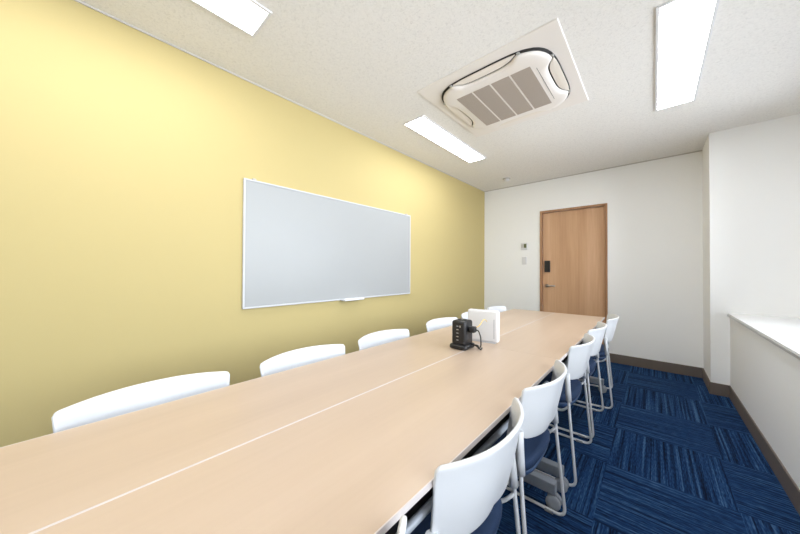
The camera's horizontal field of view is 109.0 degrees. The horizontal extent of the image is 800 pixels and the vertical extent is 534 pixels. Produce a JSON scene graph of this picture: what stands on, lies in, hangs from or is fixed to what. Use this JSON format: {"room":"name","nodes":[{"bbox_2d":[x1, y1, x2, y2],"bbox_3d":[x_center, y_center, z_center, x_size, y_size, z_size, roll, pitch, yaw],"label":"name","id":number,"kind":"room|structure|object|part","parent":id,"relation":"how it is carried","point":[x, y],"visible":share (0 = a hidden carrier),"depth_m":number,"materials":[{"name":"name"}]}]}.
{"room":"meeting room","nodes":[
{"label":"meeting room","id":0,"kind":"room"},
{"bbox_2d":[0,0,484,446],"bbox_3d":[-0.629,-0.058,2.623,0.120,2.522,6.080,0,-1,42],"label":"wall","id":1,"kind":"structure","parent":0,"point":[126,155],"depth_m":1.63,"materials":[{"name":"yellow paint"}]},
{"bbox_2d":[74,0,484,191],"bbox_3d":[-0.575,-1.315,2.592,0.008,0.008,6.080,0,-1,42],"label":"trim","id":2,"kind":"structure","parent":1,"relation":"attached to","point":[78,1],"depth_m":1.93,"materials":[{"name":"grey"}]},
{"bbox_2d":[242,178,410,308],"bbox_3d":[-0.470,-0.157,2.653,0.075,0.934,1.825,0,-1,42],"label":"whiteboard","id":3,"kind":"object","parent":1,"relation":"attached to","point":[299,247],"visible":1,"depth_m":2.41,"materials":[{"name":"grey ceramic"}]},
{"bbox_2d":[341,297,363,300],"bbox_3d":[-0.439,0.300,2.671,0.055,0.020,0.230,0,-1,42],"label":"tray","id":4,"kind":"object","parent":3,"relation":"on","point":[342,298],"depth_m":2.65,"materials":[{"name":"white plastic"}]},
{"bbox_2d":[79,0,799,190],"bbox_3d":[0.636,-1.364,1.515,3.490,0.080,6.320,0,-1,42],"label":"ceiling","id":5,"kind":"structure","parent":0,"point":[361,65],"depth_m":1.86,"materials":[{"name":"white paint"}]},
{"bbox_2d":[190,0,271,37],"bbox_3d":[-1.173,-1.333,1.099,0.235,0.008,1.255,0,-1,42],"label":"recessed light","id":6,"kind":"object","parent":5,"relation":"in","point":[249,16],"visible":1,"depth_m":1.49,"materials":[{"name":"white plastic"}]},
{"bbox_2d":[403,115,485,162],"bbox_3d":[0.530,-1.306,3.011,0.235,0.008,1.255,0,-1,42],"label":"recessed light","id":7,"kind":"object","parent":5,"relation":"in","point":[422,125],"visible":1,"depth_m":2.90,"materials":[{"name":"white plastic"}]},
{"bbox_2d":[417,18,588,136],"bbox_3d":[0.803,-1.300,2.188,0.950,0.055,0.970,0,-1,42],"label":"air conditioner","id":8,"kind":"object","parent":5,"relation":"attached to","point":[535,74],"visible":1,"depth_m":2.03,"materials":[{"name":"white plastic"}]},
{"bbox_2d":[457,93,499,125],"bbox_3d":[0.651,-1.273,2.324,0.124,0.002,0.524,0,-1,42],"label":"grille","id":9,"kind":"object","parent":8,"relation":"attached to","point":[472,103],"depth_m":2.30,"materials":[{"name":"grey plastic"}]},
{"bbox_2d":[473,85,515,119],"bbox_3d":[0.752,-1.273,2.233,0.124,0.002,0.524,0,-1,42],"label":"grille","id":10,"kind":"object","parent":8,"relation":"attached to","point":[488,96],"depth_m":2.20,"materials":[{"name":"grey plastic"}]},
{"bbox_2d":[491,76,532,114],"bbox_3d":[0.854,-1.273,2.143,0.124,0.002,0.524,0,-1,42],"label":"grille","id":11,"kind":"object","parent":8,"relation":"attached to","point":[506,88],"depth_m":2.11,"materials":[{"name":"grey plastic"}]},
{"bbox_2d":[510,67,551,108],"bbox_3d":[0.955,-1.274,2.053,0.124,0.002,0.524,0,-1,42],"label":"grille","id":12,"kind":"object","parent":8,"relation":"attached to","point":[527,81],"depth_m":2.02,"materials":[{"name":"grey plastic"}]},
{"bbox_2d":[655,0,719,110],"bbox_3d":[1.805,-1.312,1.839,0.235,0.008,1.255,0,-1,42],"label":"recessed light","id":13,"kind":"object","parent":5,"relation":"in","point":[684,28],"visible":1,"depth_m":1.70,"materials":[{"name":"white plastic"}]},
{"bbox_2d":[484,151,703,367],"bbox_3d":[2.691,-0.032,3.817,3.490,2.522,0.120,0,-1,42],"label":"wall","id":14,"kind":"structure","parent":0,"point":[655,207],"depth_m":3.54,"materials":[{"name":"white paint"}]},
{"bbox_2d":[521,243,527,249],"bbox_3d":[1.922,-0.322,4.413,0.098,0.108,0.020,0,-1,42],"label":"thermostat","id":15,"kind":"object","parent":14,"relation":"attached to","point":[524,246],"visible":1,"depth_m":4.40,"materials":[{"name":"white plastic"}]},
{"bbox_2d":[522,257,526,264],"bbox_3d":[1.923,-0.098,4.413,0.070,0.120,0.012,0,-1,42],"label":"light switch","id":16,"kind":"object","parent":14,"relation":"attached to","point":[524,259],"visible":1,"depth_m":4.41,"materials":[{"name":"white plastic"}]},
{"bbox_2d":[540,203,607,360],"bbox_3d":[2.432,0.198,4.025,0.821,2.064,0.130,0,-1,42],"label":"door","id":17,"kind":"structure","parent":14,"relation":"in","point":[573,240],"depth_m":4.00,"materials":[{"name":"brown wood"}]},
{"bbox_2d":[485,150,701,191],"bbox_3d":[2.398,-1.287,4.007,2.551,0.010,0.012,0,-1,42],"label":"trim","id":18,"kind":"structure","parent":14,"relation":"attached to","point":[699,150],"depth_m":3.75,"materials":[{"name":"grey"}]},
{"bbox_2d":[608,353,702,377],"bbox_3d":[2.385,1.173,3.987,2.541,0.113,0.009,0,-1,42],"label":"baseboard","id":19,"kind":"structure","parent":14,"relation":"attached to","point":[692,371],"depth_m":3.38,"materials":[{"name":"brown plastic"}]},
{"bbox_2d":[496,361,799,533],"bbox_3d":[0.624,1.238,1.489,3.490,0.080,6.320,0,-1,42],"label":"floor","id":20,"kind":"structure","parent":0,"point":[670,455],"depth_m":1.69,"materials":[{"name":"carpet"}]},
{"bbox_2d":[51,371,229,432],"bbox_3d":[-0.730,0.802,0.884,0.505,0.766,0.536,0,-1,42],"label":"chair","id":21,"kind":"object","parent":20,"relation":"on","point":[133,398],"visible":0.28,"depth_m":1.01,"materials":[{"name":"white plastic"}]},
{"bbox_2d":[0,333,479,533],"bbox_3d":[-0.279,0.831,1.248,0.466,0.720,1.801,0,-1,42],"label":"meeting table","id":22,"kind":"object","parent":20,"relation":"on","point":[47,480],"visible":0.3,"depth_m":0.79,"materials":[{"name":"beige wood"}]},
{"bbox_2d":[450,318,473,350],"bbox_3d":[0.369,0.393,1.688,0.108,0.170,0.120,0,-1,42],"label":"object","id":23,"kind":"object","parent":22,"relation":"on","point":[461,338],"visible":0.97,"depth_m":1.65,"materials":[{"name":"black plastic"}]},
{"bbox_2d":[468,326,481,349],"bbox_3d":[0.460,0.411,1.757,0.082,0.134,0.284,0,-1,12],"label":"plug","id":24,"kind":"object","parent":23,"relation":"attached to","point":[472,329],"visible":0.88,"depth_m":1.63,"materials":[{"name":"black plastic"}]},
{"bbox_2d":[32,345,561,533],"bbox_3d":[0.070,0.829,0.937,0.466,0.720,1.800,0,-1,42],"label":"meeting table","id":25,"kind":"object","parent":20,"relation":"on","point":[364,462],"visible":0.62,"depth_m":0.67,"materials":[{"name":"brown wood"}]},
{"bbox_2d":[260,344,344,376],"bbox_3d":[-0.341,0.808,1.321,0.505,0.766,0.536,0,-1,42],"label":"chair","id":26,"kind":"object","parent":20,"relation":"on","point":[292,359],"visible":0.21,"depth_m":1.47,"materials":[{"name":"white plastic"}]},
{"bbox_2d":[358,329,409,349],"bbox_3d":[0.034,0.814,1.742,0.505,0.766,0.536,0,-1,42],"label":"chair","id":27,"kind":"object","parent":20,"relation":"on","point":[385,336],"visible":0.19,"depth_m":1.91,"materials":[{"name":"white plastic"}]},
{"bbox_2d":[397,515,406,533],"bbox_3d":[-0.275,0.800,0.434,0.505,0.766,0.536,0,-1,42],"label":"chair","id":28,"kind":"object","parent":20,"relation":"on","point":[402,525],"visible":1,"depth_m":0.47,"materials":[{"name":"white plastic"}]},
{"bbox_2d":[426,317,457,331],"bbox_3d":[0.483,0.821,2.247,0.505,0.766,0.536,0,-1,42],"label":"chair","id":29,"kind":"object","parent":20,"relation":"on","point":[438,323],"visible":0.18,"depth_m":2.43,"materials":[{"name":"white plastic"}]},
{"bbox_2d":[461,312,467,318],"bbox_3d":[0.845,0.827,2.653,0.505,0.766,0.536,0,-1,42],"label":"chair","id":30,"kind":"object","parent":20,"relation":"on","point":[463,315],"visible":0.09,"depth_m":2.76,"materials":[{"name":"white plastic"}]},
{"bbox_2d":[410,397,523,533],"bbox_3d":[0.102,0.806,0.891,0.505,0.766,0.536,0,-1,42],"label":"chair","id":31,"kind":"object","parent":20,"relation":"on","point":[467,493],"visible":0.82,"depth_m":0.66,"materials":[{"name":"white plastic"}]},
{"bbox_3d":[0.069,0.658,0.615,0.030,0.150,0.046,0,-1,1],"label":"post","id":32,"kind":"part","parent":31,"relation":"part of","materials":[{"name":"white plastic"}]},
{"bbox_2d":[410,497,501,533],"bbox_3d":[0.075,0.750,0.917,0.430,0.042,0.450,0,-1,42],"label":"seat cushion","id":33,"kind":"object","parent":31,"relation":"on","point":[491,523],"depth_m":0.82,"materials":[{"name":"blue fabric"}]},
{"bbox_3d":[0.234,0.940,1.072,0.457,0.498,0.080,0,-1,42],"label":"frame","id":34,"kind":"part","parent":31,"relation":"part of","materials":[{"name":"white metal"}]},
{"bbox_3d":[0.375,0.662,0.959,0.046,0.150,0.030,0,-1,-8],"label":"post","id":35,"kind":"part","parent":31,"relation":"part of","materials":[{"name":"white plastic"}]},
{"bbox_2d":[423,309,553,343],"bbox_3d":[0.918,0.850,2.593,0.466,0.720,1.801,0,-1,42],"label":"meeting table","id":36,"kind":"object","parent":20,"relation":"on","point":[510,320],"visible":0.12,"depth_m":2.61,"materials":[{"name":"beige wood"}]},
{"bbox_2d":[468,309,499,343],"bbox_3d":[0.540,0.379,1.846,0.198,0.203,0.056,0,-1,36],"label":"router","id":37,"kind":"object","parent":36,"relation":"on","point":[489,331],"visible":0.78,"depth_m":1.81,"materials":[{"name":"white plastic"}]},
{"bbox_2d":[487,306,505,311],"bbox_3d":[1.215,0.833,3.069,0.505,0.766,0.536,0,-1,42],"label":"chair","id":38,"kind":"object","parent":20,"relation":"on","point":[495,308],"visible":0.17,"depth_m":3.31,"materials":[{"name":"white plastic"}]},
{"bbox_2d":[489,359,566,533],"bbox_3d":[0.464,0.812,1.297,0.505,0.766,0.536,0,-1,42],"label":"chair","id":39,"kind":"object","parent":20,"relation":"on","point":[539,403],"visible":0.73,"depth_m":1.08,"materials":[{"name":"white plastic"}]},
{"bbox_3d":[0.298,0.941,1.144,0.457,0.498,0.080,0,-1,42],"label":"frame","id":40,"kind":"part","parent":39,"relation":"part of","materials":[{"name":"white metal"}]},
{"bbox_2d":[489,429,549,470],"bbox_3d":[0.436,0.756,1.322,0.430,0.042,0.450,0,-1,42],"label":"seat cushion","id":41,"kind":"object","parent":39,"relation":"on","point":[535,448],"depth_m":1.17,"materials":[{"name":"blue fabric"}]},
{"bbox_3d":[0.430,0.663,1.020,0.030,0.150,0.046,0,-1,1],"label":"post","id":42,"kind":"part","parent":39,"relation":"part of","materials":[{"name":"white plastic"}]},
{"bbox_3d":[0.595,0.946,1.477,0.457,0.498,0.080,0,-1,42],"label":"frame","id":43,"kind":"part","parent":39,"relation":"part of","materials":[{"name":"white metal"}]},
{"bbox_3d":[0.613,0.536,1.168,0.109,0.215,0.467,0,-1,42],"label":"backrest","id":44,"kind":"part","parent":39,"relation":"part of","materials":[{"name":"white plastic"}]},
{"bbox_3d":[0.736,0.668,1.364,0.046,0.150,0.030,0,-1,-8],"label":"post","id":45,"kind":"part","parent":39,"relation":"part of","materials":[{"name":"white plastic"}]},
{"bbox_2d":[482,313,606,492],"bbox_3d":[1.268,0.848,2.282,0.466,0.720,1.800,0,-1,42],"label":"meeting table","id":46,"kind":"object","parent":20,"relation":"on","point":[551,336],"visible":0.41,"depth_m":1.95,"materials":[{"name":"beige wood"}]},
{"bbox_2d":[534,333,594,486],"bbox_3d":[0.969,0.820,1.864,0.505,0.766,0.536,0,-1,42],"label":"chair","id":47,"kind":"object","parent":20,"relation":"on","point":[578,357],"visible":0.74,"depth_m":1.64,"materials":[{"name":"white plastic"}]},
{"bbox_3d":[0.803,0.949,1.711,0.457,0.498,0.080,0,-1,42],"label":"frame","id":48,"kind":"part","parent":47,"relation":"part of","materials":[{"name":"white metal"}]},
{"bbox_2d":[538,372,581,402],"bbox_3d":[0.941,0.764,1.890,0.430,0.042,0.450,0,-1,42],"label":"seat cushion","id":49,"kind":"object","parent":47,"relation":"on","point":[576,386],"depth_m":1.75,"materials":[{"name":"blue fabric"}]},
{"bbox_3d":[0.935,0.671,1.588,0.030,0.150,0.046,0,-1,1],"label":"post","id":50,"kind":"part","parent":47,"relation":"part of","materials":[{"name":"white plastic"}]},
{"bbox_3d":[1.100,0.954,2.045,0.457,0.498,0.080,0,-1,42],"label":"frame","id":51,"kind":"part","parent":47,"relation":"part of","materials":[{"name":"white metal"}]},
{"bbox_3d":[1.118,0.544,1.735,0.109,0.215,0.467,0,-1,42],"label":"backrest","id":52,"kind":"part","parent":47,"relation":"part of","materials":[{"name":"white plastic"}]},
{"bbox_2d":[549,322,606,438],"bbox_3d":[1.365,0.826,2.309,0.505,0.766,0.536,0,-1,42],"label":"chair","id":53,"kind":"object","parent":20,"relation":"on","point":[598,333],"visible":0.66,"depth_m":2.09,"materials":[{"name":"white plastic"}]},
{"bbox_3d":[1.199,0.955,2.156,0.457,0.498,0.080,0,-1,42],"label":"frame","id":54,"kind":"part","parent":53,"relation":"part of","materials":[{"name":"white metal"}]},
{"bbox_3d":[1.496,0.960,2.489,0.457,0.498,0.080,0,-1,42],"label":"frame","id":55,"kind":"part","parent":53,"relation":"part of","materials":[{"name":"white metal"}]},
{"bbox_2d":[589,358,595,373],"bbox_3d":[1.337,0.770,2.334,0.430,0.042,0.450,0,-1,42],"label":"seat cushion","id":56,"kind":"object","parent":53,"relation":"on","point":[592,363],"depth_m":2.18,"materials":[{"name":"blue fabric"}]},
{"bbox_3d":[1.514,0.550,2.180,0.109,0.215,0.467,0,-1,42],"label":"backrest","id":57,"kind":"part","parent":53,"relation":"part of","materials":[{"name":"white plastic"}]},
{"bbox_2d":[576,313,618,408],"bbox_3d":[1.788,0.832,2.739,0.505,0.766,0.536,0,-1,37],"label":"chair","id":58,"kind":"object","parent":20,"relation":"on","point":[611,321],"visible":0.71,"depth_m":2.49,"materials":[{"name":"white plastic"}]},
{"bbox_3d":[1.636,0.961,2.572,0.457,0.498,0.080,0,-1,37],"label":"frame","id":59,"kind":"part","parent":58,"relation":"part of","materials":[{"name":"white metal"}]},
{"bbox_3d":[1.903,0.966,2.930,0.457,0.498,0.080,0,-1,37],"label":"frame","id":60,"kind":"part","parent":58,"relation":"part of","materials":[{"name":"white metal"}]},
{"bbox_2d":[594,344,608,356],"bbox_3d":[1.758,0.776,2.762,0.430,0.042,0.450,0,-1,37],"label":"seat cushion","id":61,"kind":"object","parent":58,"relation":"on","point":[602,353],"depth_m":2.52,"materials":[{"name":"blue fabric"}]},
{"bbox_3d":[1.779,0.683,2.461,0.038,0.150,0.045,0,-1,37],"label":"post","id":62,"kind":"part","parent":58,"relation":"part of","materials":[{"name":"white plastic"}]},
{"bbox_3d":[1.948,0.556,2.623,0.109,0.215,0.467,0,-1,37],"label":"backrest","id":63,"kind":"part","parent":58,"relation":"part of","materials":[{"name":"white plastic"}]},
{"bbox_2d":[702,114,799,384],"bbox_3d":[3.477,-0.039,2.685,0.811,2.522,0.527,0,-1,42],"label":"wall pillar","id":64,"kind":"structure","parent":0,"point":[751,172],"depth_m":2.60,"materials":[{"name":"white paint"}]},
{"bbox_2d":[702,368,728,396],"bbox_3d":[3.205,1.166,2.904,0.125,0.113,0.536,0,-1,42],"label":"baseboard","id":65,"kind":"structure","parent":64,"relation":"attached to","point":[713,388],"depth_m":2.72,"materials":[{"name":"brown plastic"}]},
{"bbox_2d":[730,318,799,488],"bbox_3d":[1.279,0.813,0.559,0.100,0.756,5.553,0,-1,42],"label":"wall","id":66,"kind":"structure","parent":0,"point":[765,378],"depth_m":1.75,"materials":[{"name":"white paint"}]},
{"bbox_2d":[727,313,799,359],"bbox_3d":[1.449,0.418,0.413,0.582,0.026,5.553,0,-1,42],"label":"windowsill","id":67,"kind":"structure","parent":66,"relation":"on","point":[783,332],"depth_m":1.97,"materials":[{"name":"white paint"}]},
{"bbox_2d":[729,385,799,515],"bbox_3d":[1.237,1.135,0.592,0.009,0.113,5.553,0,-1,42],"label":"baseboard","id":68,"kind":"structure","parent":66,"relation":"attached to","point":[788,484],"depth_m":1.73,"materials":[{"name":"brown plastic"}]}
]}

